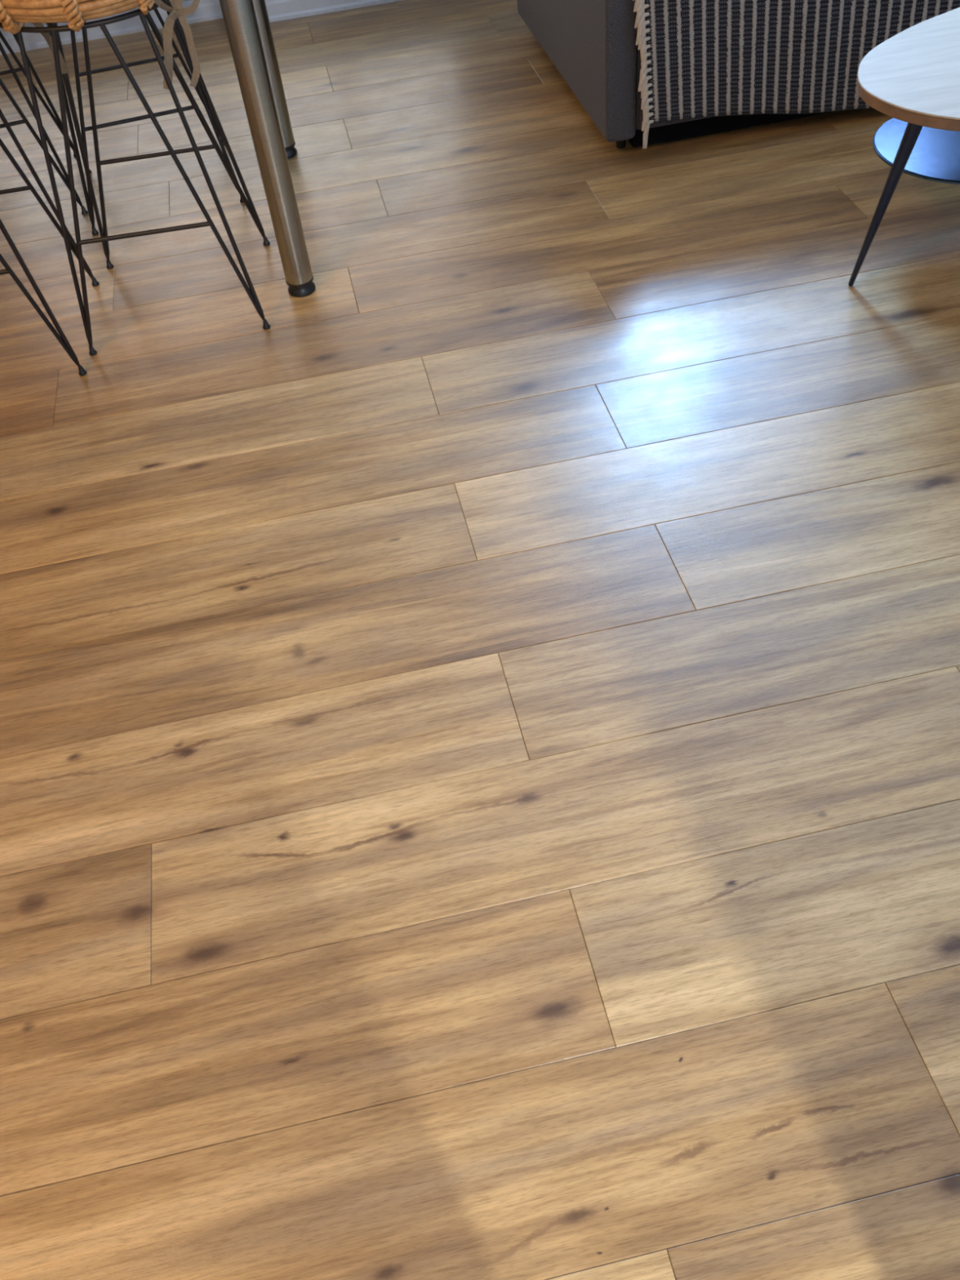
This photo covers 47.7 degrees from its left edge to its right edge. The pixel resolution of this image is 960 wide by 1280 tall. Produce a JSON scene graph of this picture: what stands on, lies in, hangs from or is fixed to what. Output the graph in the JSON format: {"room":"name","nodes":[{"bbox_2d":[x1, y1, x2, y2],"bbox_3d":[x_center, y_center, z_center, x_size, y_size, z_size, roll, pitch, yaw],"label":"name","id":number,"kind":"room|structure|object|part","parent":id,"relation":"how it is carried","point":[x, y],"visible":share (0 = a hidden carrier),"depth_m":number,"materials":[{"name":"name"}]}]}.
{"room":"living room","nodes":[
{"label":"living room","id":0,"kind":"room"},
{"bbox_2d":[0,0,193,31],"bbox_3d":[-0.267,-3.448,3.280,5.520,2.584,0.138,-12,48,-4],"label":"wall","id":1,"kind":"structure","parent":0,"point":[26,24],"depth_m":4.01,"materials":[{"name":"paint"}]},
{"bbox_2d":[0,0,222,55],"bbox_3d":[-1.854,-2.192,4.019,2.013,0.069,0.020,-12,48,-4],"label":"baseboard","id":2,"kind":"structure","parent":1,"relation":"attached to","point":[206,10],"depth_m":4.06,"materials":[{"name":"paint"}]},
{"bbox_2d":[265,0,402,22],"bbox_3d":[-0.438,-2.394,4.030,0.874,0.078,0.020,-12,48,-4],"label":"baseboard","id":3,"kind":"structure","parent":1,"relation":"attached to","point":[277,10],"depth_m":4.03,"materials":[{"name":"paint"}]},
{"bbox_2d":[0,0,959,1279],"bbox_3d":[0.506,-0.228,2.047,5.658,0.069,6.693,-12,48,-4],"label":"floor","id":4,"kind":"structure","parent":0,"point":[479,717],"depth_m":1.78,"materials":[{"name":"wood"}]},
{"bbox_2d":[0,31,88,214],"bbox_3d":[-1.416,-1.562,2.899,0.489,0.798,0.502,-16,48,-8],"label":"bar stool","id":5,"kind":"object","parent":4,"relation":"on","point":[56,119],"visible":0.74,"depth_m":3.00,"materials":[{"name":"black metal"}]},
{"bbox_3d":[-1.345,-1.688,3.077,0.169,0.680,0.048,-19,49,-11],"label":"leg","id":6,"kind":"part","parent":5,"relation":"part of","materials":[{"name":"black metal"}]},
{"bbox_2d":[0,108,99,375],"bbox_3d":[-1.195,-0.996,2.358,0.489,0.798,0.502,-10,48,-3],"label":"bar stool","id":7,"kind":"object","parent":4,"relation":"on","point":[63,340],"visible":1,"depth_m":2.48,"materials":[{"name":"black metal"}]},
{"bbox_3d":[-1.034,-0.852,2.279,0.169,0.680,0.048,-8,47,0],"label":"leg","id":8,"kind":"part","parent":7,"relation":"part of","materials":[{"name":"black metal"}]},
{"bbox_3d":[-1.095,-1.115,2.526,0.169,0.680,0.048,-13,48,-5],"label":"leg","id":9,"kind":"part","parent":7,"relation":"part of","materials":[{"name":"black metal"}]},
{"bbox_2d":[0,0,270,355],"bbox_3d":[-0.776,-1.128,2.429,0.489,0.798,0.502,-9,47,-1],"label":"bar stool","id":10,"kind":"object","parent":4,"relation":"on","point":[76,12],"visible":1,"depth_m":2.31,"materials":[{"name":"black metal"}]},
{"bbox_3d":[-0.870,-0.940,2.341,0.169,0.680,0.048,-12,48,-4],"label":"leg","id":11,"kind":"part","parent":10,"relation":"part of","materials":[{"name":"black metal"}]},
{"bbox_3d":[-0.918,-1.206,2.588,0.169,0.680,0.048,-6,47,1],"label":"leg","id":12,"kind":"part","parent":10,"relation":"part of","materials":[{"name":"black metal"}]},
{"bbox_2d":[32,0,199,89],"bbox_3d":[-0.794,-1.317,2.223,0.455,0.376,0.446,-12,48,-4],"label":"seat cushion","id":13,"kind":"object","parent":10,"relation":"on","point":[176,11],"visible":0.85,"depth_m":2.18,"materials":[{"name":"beige fabric"}]},
{"bbox_3d":[-0.620,-0.980,2.347,0.169,0.680,0.048,-6,47,1],"label":"leg","id":14,"kind":"part","parent":10,"relation":"part of","materials":[{"name":"black metal"}]},
{"bbox_3d":[-0.669,-1.245,2.594,0.169,0.680,0.048,-12,48,-4],"label":"leg","id":15,"kind":"part","parent":10,"relation":"part of","materials":[{"name":"black metal"}]},
{"bbox_2d":[46,3,244,235],"bbox_3d":[-0.957,-1.584,2.865,0.489,0.798,0.502,-16,48,-8],"label":"bar stool","id":16,"kind":"object","parent":4,"relation":"on","point":[198,89],"visible":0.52,"depth_m":2.85,"materials":[{"name":"black metal"}]},
{"bbox_3d":[-1.123,-1.642,3.009,0.169,0.680,0.048,-13,48,-5],"label":"leg","id":17,"kind":"part","parent":16,"relation":"part of","materials":[{"name":"black metal"}]},
{"bbox_3d":[-1.017,-1.388,2.765,0.168,0.680,0.053,-16,48,-8],"label":"leg","id":18,"kind":"part","parent":16,"relation":"part of","materials":[{"name":"black metal"}]},
{"bbox_3d":[-0.882,-1.710,3.042,0.169,0.680,0.048,-18,48,-10],"label":"leg","id":19,"kind":"part","parent":16,"relation":"part of","materials":[{"name":"black metal"}]},
{"bbox_3d":[-0.778,-1.455,2.798,0.169,0.680,0.053,-16,48,-8],"label":"leg","id":20,"kind":"part","parent":16,"relation":"part of","materials":[{"name":"black metal"}]},
{"bbox_2d":[218,0,315,297],"bbox_3d":[-1.415,-1.336,2.540,1.840,1.024,0.989,-11,48,-3],"label":"bar table","id":21,"kind":"object","parent":4,"relation":"on","point":[246,22],"visible":1,"depth_m":2.44,"materials":[{"name":"silver metal"}]},
{"bbox_3d":[-0.621,-1.783,2.861,0.067,0.954,0.067,-11,48,-3],"label":"leg","id":22,"kind":"part","parent":21,"relation":"part of","materials":[{"name":"metal"}]},
{"bbox_2d":[517,0,836,148],"bbox_3d":[1.172,-2.235,3.086,1.994,0.978,1.095,-12,48,-4],"label":"sofa","id":23,"kind":"object","parent":4,"relation":"on","point":[591,43],"visible":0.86,"depth_m":2.97,"materials":[{"name":"black fabric"}]},
{"bbox_3d":[0.254,-1.934,3.132,0.085,0.554,1.092,-12,48,-4],"label":"arm","id":24,"kind":"part","parent":23,"relation":"part of"},
{"bbox_3d":[0.396,-1.415,3.056,0.030,0.056,0.030,-12,48,-4],"label":"leg","id":25,"kind":"part","parent":23,"relation":"part of","materials":[{"name":"black plastic"}]},
{"bbox_2d":[632,0,959,149],"bbox_3d":[0.871,-1.712,2.970,1.061,0.461,0.404,-12,48,-4],"label":"throw blanket","id":26,"kind":"object","parent":23,"relation":"on","point":[706,58],"visible":0.76,"depth_m":2.84,"materials":[{"name":"black fabric"}]},
{"bbox_2d":[848,7,959,286],"bbox_3d":[1.228,-1.095,2.409,0.929,0.438,0.719,-12,48,-4],"label":"coffee table","id":27,"kind":"object","parent":4,"relation":"on","point":[912,77],"visible":1,"depth_m":2.27,"materials":[{"name":"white wood"}]},
{"bbox_3d":[0.882,-0.949,2.332,0.110,0.415,0.046,-12,48,-4],"label":"leg","id":28,"kind":"part","parent":27,"relation":"part of","materials":[{"name":"metal"}]},
{"bbox_2d":[872,117,959,184],"bbox_3d":[1.102,-1.128,2.469,0.400,0.009,0.400,-12,48,-4],"label":"shelf","id":29,"kind":"object","parent":27,"relation":"attached to","point":[935,156],"depth_m":2.45,"materials":[{"name":"blue metal"}]}
]}

